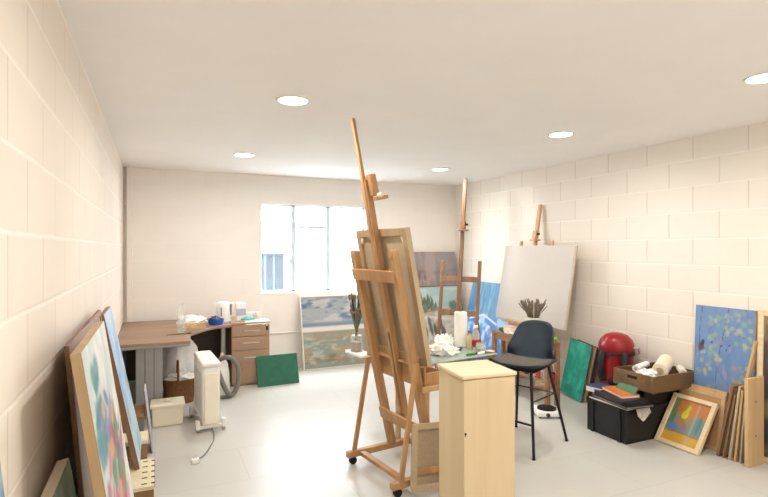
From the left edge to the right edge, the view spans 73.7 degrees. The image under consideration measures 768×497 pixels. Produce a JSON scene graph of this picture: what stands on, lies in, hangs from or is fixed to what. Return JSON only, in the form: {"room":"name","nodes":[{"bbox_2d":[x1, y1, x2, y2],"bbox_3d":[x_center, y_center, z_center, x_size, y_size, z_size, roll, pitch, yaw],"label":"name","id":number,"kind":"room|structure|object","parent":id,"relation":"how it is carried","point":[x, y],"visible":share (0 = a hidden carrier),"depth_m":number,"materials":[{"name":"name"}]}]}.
{"room":"art studio","nodes":[
{"label":"art studio","id":0,"kind":"room"},
{"bbox_2d":[0,0,122,496],"bbox_3d":[-1.433,0.315,2.125,0.200,2.550,8.850,0,0,-24],"label":"wall","id":1,"kind":"structure","parent":0,"point":[61,167],"depth_m":1.73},
{"bbox_2d":[123,167,454,382],"bbox_3d":[-1.026,0.315,7.045,4.560,2.550,0.200,0,0,-24],"label":"wall","id":2,"kind":"structure","parent":0,"point":[197,234],"depth_m":6.50,"materials":[{"name":"beige paint"}]},
{"bbox_2d":[126,166,132,383],"bbox_3d":[-2.992,0.315,6.023,0.065,2.550,0.060,0,0,-24],"label":"trim","id":3,"kind":"structure","parent":2,"relation":"attached to","point":[129,170],"depth_m":6.00,"materials":[{"name":"beige paint"}]},
{"bbox_2d":[269,331,300,333],"bbox_3d":[-1.309,1.115,6.797,0.640,0.030,0.022,0,0,-24],"label":"trim","id":4,"kind":"structure","parent":2,"relation":"attached to","point":[290,331],"depth_m":6.78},
{"bbox_2d":[261,204,364,293],"bbox_3d":[-0.951,0.005,7.027,1.478,1.180,0.114,0,0,-24],"label":"window","id":5,"kind":"structure","parent":2,"relation":"in","point":[326,227],"depth_m":7.00,"materials":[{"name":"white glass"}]},
{"bbox_2d":[59,0,767,185],"bbox_3d":[0.740,-1.020,3.097,4.960,0.120,8.850,0,0,-24],"label":"ceiling","id":6,"kind":"structure","parent":0,"point":[476,90],"depth_m":2.89,"materials":[{"name":"paint"}]},
{"bbox_2d":[233,153,254,156],"bbox_3d":[-1.429,-0.955,5.229,0.216,0.008,0.216,0,0,-24],"label":"recessed light","id":7,"kind":"object","parent":6,"relation":"in","point":[234,154],"visible":1,"depth_m":5.20,"materials":[{"name":"white plastic"}]},
{"bbox_2d":[235,154,252,156],"bbox_3d":[-1.429,-0.954,5.229,0.180,0.005,0.180,0,0,-24],"label":"diffuser","id":8,"kind":"object","parent":7,"relation":"attached to","point":[239,155],"depth_m":5.24,"materials":[{"name":"white plastic"}]},
{"bbox_2d":[276,95,309,105],"bbox_3d":[-0.589,-0.955,3.310,0.216,0.008,0.216,0,0,-24],"label":"recessed light","id":9,"kind":"object","parent":6,"relation":"in","point":[293,100],"visible":1,"depth_m":3.29,"materials":[{"name":"white paint"}]},
{"bbox_2d":[279,97,306,104],"bbox_3d":[-0.589,-0.954,3.310,0.180,0.005,0.180,0,0,-24],"label":"diffuser","id":10,"kind":"object","parent":9,"relation":"attached to","point":[283,100],"depth_m":3.30,"materials":[{"name":"white plastic"}]},
{"bbox_2d":[431,168,448,170],"bbox_3d":[0.676,-0.955,6.183,0.216,0.008,0.216,0,0,-24],"label":"recessed light","id":11,"kind":"object","parent":6,"relation":"in","point":[433,169],"visible":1,"depth_m":6.17,"materials":[{"name":"white plastic"}]},
{"bbox_2d":[547,131,574,137],"bbox_3d":[1.484,-0.955,4.293,0.216,0.008,0.216,0,0,-24],"label":"recessed light","id":12,"kind":"object","parent":6,"relation":"in","point":[559,134],"visible":1,"depth_m":4.28,"materials":[{"name":"white plastic"}]},
{"bbox_2d":[550,132,571,136],"bbox_3d":[1.484,-0.954,4.293,0.180,0.005,0.180,0,0,-24],"label":"diffuser","id":13,"kind":"object","parent":12,"relation":"attached to","point":[555,134],"depth_m":4.28,"materials":[{"name":"white plastic"}]},
{"bbox_2d":[743,72,767,83],"bbox_3d":[2.138,-0.955,2.866,0.216,0.008,0.216,0,0,-24],"label":"recessed light","id":14,"kind":"object","parent":6,"relation":"in","point":[760,78],"visible":1,"depth_m":2.88,"materials":[{"name":"white plastic"}]},
{"bbox_2d":[746,74,767,82],"bbox_3d":[2.138,-0.954,2.866,0.180,0.005,0.180,0,0,-24],"label":"diffuser","id":15,"kind":"object","parent":14,"relation":"attached to","point":[756,78],"depth_m":2.87,"materials":[{"name":"white plastic"}]},
{"bbox_2d":[118,364,767,496],"bbox_3d":[0.740,1.640,3.097,4.960,0.100,8.850,0,0,-24],"label":"floor","id":16,"kind":"structure","parent":0,"point":[294,439],"depth_m":3.91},
{"bbox_2d":[0,463,4,496],"bbox_3d":[-0.616,0.971,0.790,0.161,1.242,0.505,0,0,-24],"label":"canvas","id":17,"kind":"object","parent":16,"relation":"on","point":[1,479],"visible":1,"depth_m":1.00,"materials":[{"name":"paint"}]},
{"bbox_2d":[41,458,76,496],"bbox_3d":[-0.958,1.162,1.598,0.176,0.864,0.460,0,0,-24],"label":"canvas","id":18,"kind":"object","parent":16,"relation":"on","point":[60,483],"visible":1,"depth_m":1.67,"materials":[{"name":"paint"}]},
{"bbox_2d":[64,310,101,496],"bbox_3d":[-1.357,0.972,2.438,0.121,1.234,1.200,0,0,-24],"label":"framed canvas","id":19,"kind":"object","parent":16,"relation":"on","point":[85,487],"visible":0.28,"depth_m":1.91,"materials":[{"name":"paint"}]},
{"bbox_2d":[70,321,133,496],"bbox_3d":[-0.917,0.942,1.790,0.221,1.299,0.702,0,0,-24],"label":"flower painting","id":20,"kind":"object","parent":16,"relation":"on","point":[90,360],"visible":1,"depth_m":1.62,"materials":[{"name":"paint"}]},
{"bbox_2d":[119,404,144,433],"bbox_3d":[-1.968,1.427,3.995,0.180,0.325,0.310,0,0,-24],"label":"box","id":21,"kind":"object","parent":16,"relation":"on","point":[139,409],"visible":0.32,"depth_m":3.89,"materials":[{"name":"brown cardboard"}]},
{"bbox_2d":[123,431,147,461],"bbox_3d":[-1.765,1.460,3.615,0.180,0.260,0.210,0,0,-24],"label":"box","id":22,"kind":"object","parent":16,"relation":"on","point":[144,434],"visible":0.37,"depth_m":3.55,"materials":[{"name":"wood"}]},
{"bbox_2d":[128,458,154,496],"bbox_3d":[-1.473,1.462,3.031,0.215,0.256,0.424,0,0,-24],"label":"block","id":23,"kind":"object","parent":16,"relation":"on","point":[142,479],"visible":0.66,"depth_m":2.97,"materials":[{"name":"beige wood"}]},
{"bbox_2d":[101,306,141,469],"bbox_3d":[-1.675,0.862,3.271,0.218,0.944,0.500,0,0,-24],"label":"painting","id":24,"kind":"object","parent":23,"relation":"on","point":[123,392],"visible":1,"depth_m":3.13,"materials":[{"name":"paint"}]},
{"bbox_2d":[143,384,152,452],"bbox_3d":[-1.872,1.345,4.070,0.070,0.490,0.240,0,0,-24],"label":"board","id":25,"kind":"object","parent":16,"relation":"on","point":[145,389],"visible":1,"depth_m":3.97,"materials":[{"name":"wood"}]},
{"bbox_2d":[150,396,184,426],"bbox_3d":[-1.978,1.485,4.680,0.290,0.210,0.236,0,0,-24],"label":"lidded box","id":26,"kind":"object","parent":16,"relation":"on","point":[165,411],"visible":1,"depth_m":4.60,"materials":[{"name":"beige cardboard"}]},
{"bbox_2d":[118,318,231,418],"bbox_3d":[-2.196,1.225,5.467,1.125,0.730,1.595,0,0,-24],"label":"curved desk","id":27,"kind":"object","parent":16,"relation":"on","point":[143,342],"visible":0.53,"depth_m":5.00,"materials":[{"name":"brown wood"}]},
{"bbox_2d":[181,321,205,328],"bbox_3d":[-2.082,0.830,5.587,0.240,0.060,0.200,0,0,-24],"label":"wooden tray","id":28,"kind":"object","parent":27,"relation":"on","point":[202,324],"visible":0.69,"depth_m":5.49,"materials":[{"name":"brown wood"}]},
{"bbox_2d":[176,314,206,326],"bbox_3d":[-2.092,0.780,5.584,0.334,0.133,0.227,0,0,-24],"label":"cloth","id":29,"kind":"object","parent":28,"relation":"in","point":[190,318],"visible":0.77,"depth_m":5.52,"materials":[{"name":"white fabric"}]},
{"bbox_2d":[207,318,223,324],"bbox_3d":[-1.907,0.830,5.807,0.180,0.060,0.180,0,0,-24],"label":"tub","id":30,"kind":"object","parent":27,"relation":"on","point":[211,322],"visible":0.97,"depth_m":5.74,"materials":[{"name":"plastic"}]},
{"bbox_2d":[210,316,221,319],"bbox_3d":[-1.918,0.799,5.814,0.142,0.077,0.126,0,0,-24],"label":"cloth","id":31,"kind":"object","parent":30,"relation":"in","point":[212,317],"visible":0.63,"depth_m":5.79,"materials":[{"name":"blue fabric"}]},
{"bbox_2d":[213,301,234,321],"bbox_3d":[-1.896,0.742,6.053,0.188,0.236,0.188,0,0,21],"label":"electric kettle","id":32,"kind":"object","parent":27,"relation":"on","point":[223,310],"visible":0.8,"depth_m":6.00,"materials":[{"name":"white paint"}]},
{"bbox_2d":[163,360,193,403],"bbox_3d":[-2.113,1.370,5.299,0.344,0.441,0.251,0,0,-24],"label":"wicker basket","id":33,"kind":"object","parent":16,"relation":"on","point":[185,388],"visible":0.59,"depth_m":5.21,"materials":[{"name":"brown wicker"}]},
{"bbox_2d":[163,371,193,380],"bbox_3d":[-2.103,1.341,5.295,0.332,0.136,0.213,0,0,-24],"label":"cloth","id":34,"kind":"object","parent":33,"relation":"in","point":[184,375],"visible":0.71,"depth_m":5.25,"materials":[{"name":"white fabric"}]},
{"bbox_2d":[163,340,197,393],"bbox_3d":[-2.211,1.253,5.562,0.420,0.669,0.293,0,0,-38],"label":"plastic bag","id":35,"kind":"object","parent":16,"relation":"on","point":[184,354],"visible":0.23,"depth_m":5.46,"materials":[{"name":"white plastic"}]},
{"bbox_2d":[189,350,225,463],"bbox_3d":[-1.505,1.289,4.391,0.299,0.602,1.243,0,0,-21],"label":"heater","id":36,"kind":"object","parent":16,"relation":"on","point":[206,364],"visible":1,"depth_m":4.44,"materials":[{"name":"white metal"}]},
{"bbox_2d":[195,364,200,415],"bbox_3d":[-1.687,1.280,4.644,0.005,0.380,0.425,0,0,-27],"label":"grille","id":37,"kind":"object","parent":36,"relation":"attached to","point":[197,373],"depth_m":4.60,"materials":[{"name":"white metal"}]},
{"bbox_2d":[218,353,240,398],"bbox_3d":[-1.684,1.351,5.493,0.270,0.471,0.237,0,0,-24],"label":"vacuum cleaner","id":38,"kind":"object","parent":16,"relation":"on","point":[225,392],"visible":0.84,"depth_m":5.43,"materials":[{"name":"grey plastic"}]},
{"bbox_2d":[225,315,269,386],"bbox_3d":[-1.667,1.224,6.220,0.441,0.732,0.653,0,0,-24],"label":"drawer pedestal","id":39,"kind":"object","parent":16,"relation":"on","point":[244,342],"visible":0.71,"depth_m":5.94,"materials":[{"name":"brown wood"}]},
{"bbox_2d":[235,301,245,320],"bbox_3d":[-1.718,0.746,6.132,0.110,0.225,0.072,0,0,-30],"label":"carton","id":40,"kind":"object","parent":39,"relation":"on","point":[240,306],"visible":0.85,"depth_m":6.10,"materials":[{"name":"white cardboard"}]},
{"bbox_2d":[237,308,245,315],"bbox_3d":[-1.701,0.758,6.101,0.110,0.080,0.002,0,0,-30],"label":"print","id":41,"kind":"object","parent":40,"relation":"attached to","point":[240,311],"depth_m":6.10},
{"bbox_2d":[246,312,254,316],"bbox_3d":[-1.627,0.816,6.224,0.098,0.085,0.084,0,0,11],"label":"cup","id":42,"kind":"object","parent":39,"relation":"on","point":[249,314],"visible":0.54,"depth_m":6.20,"materials":[{"name":"white ceramic"}]},
{"bbox_2d":[244,319,269,324],"bbox_3d":[-1.504,0.868,6.046,0.280,0.048,0.164,0,0,-24],"label":"paper towel","id":43,"kind":"object","parent":39,"relation":"on","point":[256,320],"visible":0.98,"depth_m":6.02,"materials":[{"name":"white paper"}]},
{"bbox_2d":[240,317,254,319],"bbox_3d":[-1.603,0.823,6.042,0.184,0.034,0.085,0,0,-24],"label":"cleaning cloth","id":44,"kind":"object","parent":43,"relation":"on","point":[244,318],"visible":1,"depth_m":6.01,"materials":[{"name":"teal fabric"}]},
{"bbox_2d":[255,311,261,318],"bbox_3d":[-1.528,0.816,6.251,0.098,0.085,0.084,0,0,-23],"label":"cup","id":45,"kind":"object","parent":39,"relation":"on","point":[258,315],"visible":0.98,"depth_m":6.22,"materials":[{"name":"white ceramic"}]},
{"bbox_2d":[256,353,298,387],"bbox_3d":[-1.248,1.424,6.011,0.485,0.339,0.125,0,0,-26],"label":"painting","id":46,"kind":"object","parent":16,"relation":"on","point":[281,369],"visible":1,"depth_m":6.00,"materials":[{"name":"paint"}]},
{"bbox_2d":[299,294,371,370],"bbox_3d":[-0.518,1.117,7.014,1.255,0.955,0.239,0,0,-25],"label":"seascape painting","id":47,"kind":"object","parent":16,"relation":"on","point":[327,326],"visible":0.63,"depth_m":6.89,"materials":[{"name":"paint"}]},
{"bbox_2d":[345,118,438,496],"bbox_3d":[0.060,0.354,3.733,0.772,2.471,0.853,0,0,-32],"label":"easel","id":48,"kind":"object","parent":16,"relation":"on","point":[423,379],"visible":0.81,"depth_m":3.55,"materials":[{"name":"brown wood"}]},
{"bbox_2d":[348,293,361,351],"bbox_3d":[-0.219,0.564,3.973,0.159,0.471,0.138,0,0,23],"label":"jar","id":49,"kind":"object","parent":48,"relation":"on","point":[356,346],"visible":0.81,"depth_m":3.95,"materials":[{"name":"clear glass"}]},
{"bbox_2d":[345,349,369,357],"bbox_3d":[-0.184,0.802,3.938,0.130,0.025,0.247,0,0,-32],"label":"shelf","id":50,"kind":"object","parent":48,"relation":"attached to","point":[363,354],"depth_m":3.90,"materials":[{"name":"white paint"}]},
{"bbox_2d":[355,227,431,366],"bbox_3d":[0.052,0.319,3.591,0.214,0.913,0.657,0,0,-32],"label":"canvas","id":51,"kind":"object","parent":48,"relation":"on","point":[399,239],"visible":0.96,"depth_m":3.46,"materials":[{"name":"beige fabric"}]},
{"bbox_2d":[410,422,438,492],"bbox_3d":[0.359,1.360,3.376,0.476,0.460,0.073,0,0,-32],"label":"canvas","id":52,"kind":"object","parent":16,"relation":"on","point":[424,476],"visible":0.48,"depth_m":3.32,"materials":[{"name":"fabric"}]},
{"bbox_2d":[414,252,456,285],"bbox_3d":[0.684,0.821,7.557,0.940,1.541,0.201,0,0,-24],"label":"painting","id":53,"kind":"object","parent":16,"relation":"on","point":[428,264],"visible":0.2,"depth_m":7.63,"materials":[{"name":"paint"}]},
{"bbox_2d":[419,285,462,344],"bbox_3d":[0.750,1.067,7.285,0.931,1.056,0.278,0,0,-27],"label":"landscape painting","id":54,"kind":"object","parent":16,"relation":"on","point":[429,294],"visible":0.24,"depth_m":7.33,"materials":[{"name":"multicoloured paint"}]},
{"bbox_2d":[395,345,497,438],"bbox_3d":[0.496,1.225,4.210,0.740,0.730,0.480,0,0,-32],"label":"work table","id":55,"kind":"object","parent":16,"relation":"on","point":[459,357],"visible":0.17,"depth_m":4.10,"materials":[{"name":"green wood"}]},
{"bbox_2d":[429,343,438,354],"bbox_3d":[0.405,0.820,4.208,0.158,0.079,0.152,0,0,-24],"label":"crumpled tissue","id":56,"kind":"object","parent":55,"relation":"on","point":[433,347],"visible":0.44,"depth_m":4.16,"materials":[{"name":"white paper"}]},
{"bbox_2d":[434,334,451,345],"bbox_3d":[0.500,0.789,4.308,0.160,0.140,0.140,0,0,-24],"label":"crumpled tissue","id":57,"kind":"object","parent":55,"relation":"on","point":[441,340],"visible":0.51,"depth_m":4.29,"materials":[{"name":"white paper"}]},
{"bbox_2d":[433,345,459,355],"bbox_3d":[0.508,0.821,4.134,0.241,0.077,0.142,0,0,-24],"label":"crumpled tissue","id":58,"kind":"object","parent":55,"relation":"on","point":[447,350],"visible":1,"depth_m":4.10,"materials":[{"name":"white paper"}]},
{"bbox_2d":[445,333,453,345],"bbox_3d":[0.557,0.796,4.434,0.099,0.126,0.105,0,0,-24],"label":"crumpled tissue","id":59,"kind":"object","parent":55,"relation":"on","point":[450,337],"visible":0.34,"depth_m":4.42,"materials":[{"name":"white paper"}]},
{"bbox_2d":[454,311,466,346],"bbox_3d":[0.673,0.707,4.495,0.112,0.303,0.112,0,0,-24],"label":"roll","id":60,"kind":"object","parent":55,"relation":"on","point":[460,317],"visible":0.99,"depth_m":4.45,"materials":[{"name":"paper"}]},
{"bbox_2d":[466,330,472,348],"bbox_3d":[0.735,0.781,4.393,0.064,0.158,0.063,0,0,-24],"label":"oil bottle","id":61,"kind":"object","parent":55,"relation":"on","point":[469,337],"visible":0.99,"depth_m":4.37,"materials":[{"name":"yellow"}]},
{"bbox_2d":[472,325,480,346],"bbox_3d":[0.787,0.757,4.366,0.074,0.205,0.073,0,0,-24],"label":"bottle","id":62,"kind":"object","parent":55,"relation":"on","point":[475,342],"visible":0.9,"depth_m":4.34,"materials":[{"name":"clear glass"}]},
{"bbox_2d":[476,347,484,351],"bbox_3d":[0.805,0.823,4.260,0.086,0.075,0.086,0,0,-24],"label":"glass jar","id":63,"kind":"object","parent":55,"relation":"on","point":[479,349],"visible":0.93,"depth_m":4.24,"materials":[{"name":"white"}]},
{"bbox_2d":[435,178,483,368],"bbox_3d":[0.883,0.356,6.108,0.510,2.460,0.650,0,0,29],"label":"easel","id":64,"kind":"object","parent":16,"relation":"on","point":[459,279],"visible":0.59,"depth_m":6.18,"materials":[{"name":"brown wood"}]},
{"bbox_2d":[437,360,516,496],"bbox_3d":[0.532,1.140,2.975,0.344,0.900,0.333,0,0,-19],"label":"base cabinet","id":65,"kind":"object","parent":16,"relation":"on","point":[477,397],"visible":1,"depth_m":2.84,"materials":[{"name":"brown wood"}]},
{"bbox_2d":[467,282,507,360],"bbox_3d":[1.363,1.027,6.772,0.300,1.135,1.010,0,0,-24],"label":"painting","id":66,"kind":"object","parent":16,"relation":"on","point":[489,292],"visible":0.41,"depth_m":6.81,"materials":[{"name":"paint"}]},
{"bbox_2d":[491,330,559,406],"bbox_3d":[1.499,1.265,5.502,0.170,0.650,0.920,0,0,-24],"label":"side table","id":67,"kind":"object","parent":16,"relation":"on","point":[496,334],"visible":0.47,"depth_m":5.12,"materials":[{"name":"brown wood"}]},
{"bbox_2d":[503,325,516,333],"bbox_3d":[1.400,0.900,5.687,0.092,0.079,0.122,0,0,-24],"label":"box","id":68,"kind":"object","parent":67,"relation":"on","point":[506,328],"visible":0.91,"depth_m":5.65,"materials":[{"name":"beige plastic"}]},
{"bbox_2d":[497,363,554,383],"bbox_3d":[1.499,1.335,5.502,0.146,0.030,0.860,0,0,-24],"label":"shelf","id":69,"kind":"object","parent":67,"relation":"attached to","point":[542,380],"depth_m":5.21,"materials":[{"name":"brown wood"}]},
{"bbox_2d":[518,298,546,320],"bbox_3d":[1.571,0.734,5.379,0.298,0.412,0.272,0,0,-40],"label":"pot","id":70,"kind":"object","parent":67,"relation":"on","point":[537,307],"visible":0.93,"depth_m":5.35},
{"bbox_2d":[536,371,541,377],"bbox_3d":[1.588,1.278,5.235,0.060,0.085,0.059,0,0,-24],"label":"paint jar","id":71,"kind":"object","parent":67,"relation":"on","point":[538,374],"visible":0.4,"depth_m":5.21,"materials":[{"name":"red plastic"}]},
{"bbox_2d":[550,372,555,381],"bbox_3d":[1.671,1.275,5.086,0.064,0.090,0.063,0,0,-24],"label":"paint jar","id":72,"kind":"object","parent":67,"relation":"on","point":[553,373],"visible":0.56,"depth_m":5.06,"materials":[{"name":"red plastic"}]},
{"bbox_2d":[501,204,553,390],"bbox_3d":[1.696,0.531,6.017,0.389,2.110,0.640,0,0,-24],"label":"easel","id":73,"kind":"object","parent":16,"relation":"on","point":[535,234],"visible":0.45,"depth_m":6.05,"materials":[{"name":"brown wood"}]},
{"bbox_2d":[496,245,577,330],"bbox_3d":[1.722,0.412,5.902,0.192,0.893,1.170,0,0,-24],"label":"canvas","id":74,"kind":"object","parent":73,"relation":"on","point":[542,272],"visible":0.94,"depth_m":5.80,"materials":[{"name":"white fabric"}]},
{"bbox_2d":[489,320,567,460],"bbox_3d":[1.163,1.107,4.218,0.598,0.967,0.498,0,0,-45],"label":"bar stool","id":75,"kind":"object","parent":16,"relation":"on","point":[530,347],"visible":0.98,"depth_m":4.28,"materials":[{"name":"black plastic"}]},
{"bbox_2d":[534,404,561,417],"bbox_3d":[1.554,1.551,4.881,0.230,0.078,0.248,0,0,1],"label":"hotplate","id":76,"kind":"object","parent":16,"relation":"on","point":[543,410],"visible":0.94,"depth_m":4.81,"materials":[{"name":"white paint"}]},
{"bbox_2d":[560,338,592,402],"bbox_3d":[2.036,1.280,5.430,0.112,0.619,0.408,0,0,-16],"label":"board","id":77,"kind":"object","parent":16,"relation":"on","point":[579,354],"visible":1,"depth_m":5.41,"materials":[{"name":"paint"}]},
{"bbox_2d":[578,339,598,395],"bbox_3d":[2.111,1.288,5.405,0.094,0.604,0.398,0,0,-17],"label":"board","id":78,"kind":"object","parent":16,"relation":"on","point":[597,353],"visible":0.24,"depth_m":5.25,"materials":[{"name":"brown wood"}]},
{"bbox_2d":[582,347,596,402],"bbox_3d":[2.079,1.288,5.417,0.101,0.604,0.398,0,0,-17],"label":"board","id":79,"kind":"object","parent":16,"relation":"on","point":[592,361],"visible":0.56,"depth_m":5.27,"materials":[{"name":"wood"}]},
{"bbox_2d":[597,332,639,383],"bbox_3d":[2.219,1.198,4.876,0.364,0.785,0.356,0,0,-41],"label":"vacuum cleaner","id":80,"kind":"object","parent":16,"relation":"on","point":[615,349],"visible":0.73,"depth_m":4.79,"materials":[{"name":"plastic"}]},
{"bbox_2d":[586,396,668,444],"bbox_3d":[2.157,1.448,4.456,0.640,0.284,0.426,0,0,-24],"label":"crate","id":81,"kind":"object","parent":16,"relation":"on","point":[622,426],"visible":0.69,"depth_m":4.27,"materials":[{"name":"plastic"}]},
{"bbox_2d":[589,395,640,410],"bbox_3d":[1.991,1.293,4.341,0.270,0.022,0.400,0,0,-24],"label":"folder","id":82,"kind":"object","parent":81,"relation":"on","point":[590,396],"visible":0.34,"depth_m":4.32,"materials":[{"name":"paper"}]},
{"bbox_2d":[592,394,653,409],"bbox_3d":[1.993,1.270,4.287,0.270,0.020,0.400,0,0,-17],"label":"portfolio","id":83,"kind":"object","parent":82,"relation":"on","point":[628,407],"visible":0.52,"depth_m":4.13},
{"bbox_2d":[585,382,611,392],"bbox_3d":[1.898,1.231,4.513,0.180,0.050,0.150,0,0,-33],"label":"book","id":84,"kind":"object","parent":83,"relation":"on","point":[598,386],"visible":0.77,"depth_m":4.51,"materials":[{"name":"paper"}]},
{"bbox_2d":[594,389,646,405],"bbox_3d":[1.980,1.240,4.293,0.240,0.035,0.360,0,0,-11],"label":"box file","id":85,"kind":"object","parent":83,"relation":"on","point":[630,401],"visible":0.61,"depth_m":4.15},
{"bbox_2d":[602,386,639,398],"bbox_3d":[1.990,1.207,4.307,0.170,0.032,0.261,0,0,-13],"label":"book","id":86,"kind":"object","parent":85,"relation":"on","point":[613,390],"visible":0.75,"depth_m":4.26,"materials":[{"name":"paper"}]},
{"bbox_2d":[616,382,638,394],"bbox_3d":[2.040,1.184,4.308,0.074,0.070,0.200,0,0,-21],"label":"book","id":87,"kind":"object","parent":86,"relation":"on","point":[631,389],"visible":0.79,"depth_m":4.30,"materials":[{"name":"paper"}]},
{"bbox_2d":[636,407,650,420],"bbox_3d":[2.083,1.326,4.209,0.150,0.145,0.136,0,0,-24],"label":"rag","id":88,"kind":"object","parent":83,"relation":"on","point":[643,413],"visible":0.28,"depth_m":4.16,"materials":[{"name":"fabric"}]},
{"bbox_2d":[607,379,678,403],"bbox_3d":[2.272,1.239,4.497,0.432,0.134,0.392,0,0,-24],"label":"tray","id":89,"kind":"object","parent":81,"relation":"on","point":[663,397],"visible":0.23,"depth_m":4.31,"materials":[{"name":"plastic"}]},
{"bbox_2d":[613,362,693,393],"bbox_3d":[2.320,1.103,4.392,0.537,0.135,0.396,0,0,-24],"label":"wooden crate","id":90,"kind":"object","parent":89,"relation":"on","point":[675,380],"visible":0.66,"depth_m":4.24,"materials":[{"name":"brown wood"}]},
{"bbox_2d":[632,361,649,371],"bbox_3d":[2.266,1.038,4.511,0.234,0.060,0.056,0,0,-41],"label":"paper roll","id":91,"kind":"object","parent":90,"relation":"in","point":[645,364],"visible":0.95,"depth_m":4.47,"materials":[{"name":"paper"}]},
{"bbox_2d":[636,368,657,376],"bbox_3d":[2.189,1.050,4.264,0.170,0.108,0.152,0,0,28],"label":"tissue paper","id":92,"kind":"object","parent":90,"relation":"in","point":[649,372],"visible":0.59,"depth_m":4.23,"materials":[{"name":"white paper"}]},
{"bbox_2d":[652,354,673,375],"bbox_3d":[2.392,1.008,4.389,0.124,0.158,0.297,0,0,38],"label":"paper roll","id":93,"kind":"object","parent":90,"relation":"in","point":[663,365],"visible":0.89,"depth_m":4.30,"materials":[{"name":"beige paper"}]},
{"bbox_2d":[676,365,686,372],"bbox_3d":[2.545,1.042,4.378,0.060,0.065,0.151,0,0,20],"label":"paper roll","id":94,"kind":"object","parent":90,"relation":"in","point":[679,368],"visible":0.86,"depth_m":4.35,"materials":[{"name":"paper"}]},
{"bbox_2d":[654,392,718,455],"bbox_3d":[2.442,1.409,4.142,0.269,0.378,0.372,0,0,-24],"label":"framed painting","id":95,"kind":"object","parent":16,"relation":"on","point":[686,423],"visible":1,"depth_m":4.13,"materials":[{"name":"paint"}]},
{"bbox_2d":[679,387,726,451],"bbox_3d":[2.573,1.374,4.174,0.096,0.432,0.380,0,0,-24],"label":"canvas","id":96,"kind":"object","parent":16,"relation":"on","point":[712,440],"visible":0.47,"depth_m":4.06,"materials":[{"name":"brown wood"}]},
{"bbox_2d":[691,384,727,409],"bbox_3d":[2.603,1.363,4.199,0.082,0.456,0.380,0,0,-24],"label":"sheet","id":97,"kind":"object","parent":16,"relation":"on","point":[719,392],"visible":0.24,"depth_m":4.14,"materials":[{"name":"brown wood"}]},
{"bbox_2d":[694,305,756,395],"bbox_3d":[2.717,1.032,4.107,0.086,1.114,0.470,0,0,-24],"label":"floral painting","id":98,"kind":"object","parent":16,"relation":"on","point":[724,337],"visible":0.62,"depth_m":4.11,"materials":[{"name":"paint"}]},
{"bbox_2d":[722,394,736,457],"bbox_3d":[2.663,1.338,3.876,0.165,0.500,0.101,0,0,-24],"label":"edge on canvas","id":99,"kind":"object","parent":16,"relation":"on","point":[730,424],"visible":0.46,"depth_m":3.85},
{"bbox_2d":[716,383,743,455],"bbox_3d":[2.646,1.304,3.899,0.165,0.566,0.131,0,0,-24],"label":"edge on canvas","id":100,"kind":"object","parent":16,"relation":"on","point":[734,388],"visible":0.5,"depth_m":3.86,"materials":[{"name":"brown wood"}]},
{"bbox_2d":[728,385,743,459],"bbox_3d":[2.683,1.303,3.846,0.165,0.570,0.092,0,0,-24],"label":"edge on canvas","id":101,"kind":"object","parent":16,"relation":"on","point":[735,421],"visible":0.42,"depth_m":3.82},
{"bbox_2d":[734,390,743,461],"bbox_3d":[2.699,1.316,3.825,0.165,0.544,0.071,0,0,-24],"label":"edge on canvas","id":102,"kind":"object","parent":16,"relation":"on","point":[740,416],"visible":0.4,"depth_m":3.79,"materials":[{"name":"brown wood"}]},
{"bbox_2d":[739,405,743,462],"bbox_3d":[2.716,1.313,3.803,0.165,0.549,0.055,0,0,-24],"label":"edge on canvas","id":103,"kind":"object","parent":16,"relation":"on","point":[741,456],"visible":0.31,"depth_m":3.78,"materials":[{"name":"fabric"}]},
{"bbox_2d":[746,341,757,377],"bbox_3d":[2.733,1.137,3.894,0.030,0.897,0.199,0,0,-24],"label":"batten","id":104,"kind":"object","parent":16,"relation":"on","point":[755,343],"visible":0.44,"depth_m":3.83,"materials":[{"name":"brown wood"}]},
{"bbox_2d":[744,376,763,467],"bbox_3d":[2.715,1.268,3.752,0.190,0.645,0.028,0,0,-24],"label":"plywood board","id":105,"kind":"object","parent":16,"relation":"on","point":[753,386],"visible":1,"depth_m":3.73,"materials":[{"name":"brown wood"}]},
{"bbox_2d":[757,310,767,462],"bbox_3d":[2.953,1.027,3.602,0.074,1.124,0.605,0,0,-24],"label":"framed picture","id":106,"kind":"object","parent":16,"relation":"on","point":[762,348],"visible":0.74,"depth_m":3.83,"materials":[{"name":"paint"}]},
{"bbox_2d":[455,121,767,393],"bbox_3d":[2.913,0.315,4.069,0.200,2.550,8.850,0,0,-24],"label":"wall","id":107,"kind":"structure","parent":0,"point":[662,231],"depth_m":4.81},
{"label":"outside","id":108,"kind":"structure","parent":0,"visible":0},
{"bbox_3d":[-1.947,1.840,11.700,22.000,0.100,9.050,0,0,-24],"label":"ground","id":109,"kind":"structure","parent":108,"visible":0},
{"bbox_2d":[262,253,285,290],"bbox_3d":[-2.165,0.940,9.493,0.580,1.700,0.580,0,0,-24],"label":"garden shed","id":110,"kind":"object","parent":109,"relation":"on","point":[272,263],"visible":0.39,"depth_m":9.28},
{"bbox_2d":[262,206,360,289],"bbox_3d":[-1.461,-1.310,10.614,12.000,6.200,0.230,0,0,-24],"label":"wall","id":111,"kind":"structure","parent":109,"relation":"on","point":[309,244],"depth_m":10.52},
{"bbox_2d":[262,228,360,230],"bbox_3d":[-1.443,-0.390,10.463,3.555,0.030,0.020,0,0,-24],"label":"trim","id":112,"kind":"structure","parent":111,"relation":"attached to","point":[262,228],"depth_m":10.47,"materials":[{"name":"silver metal"}]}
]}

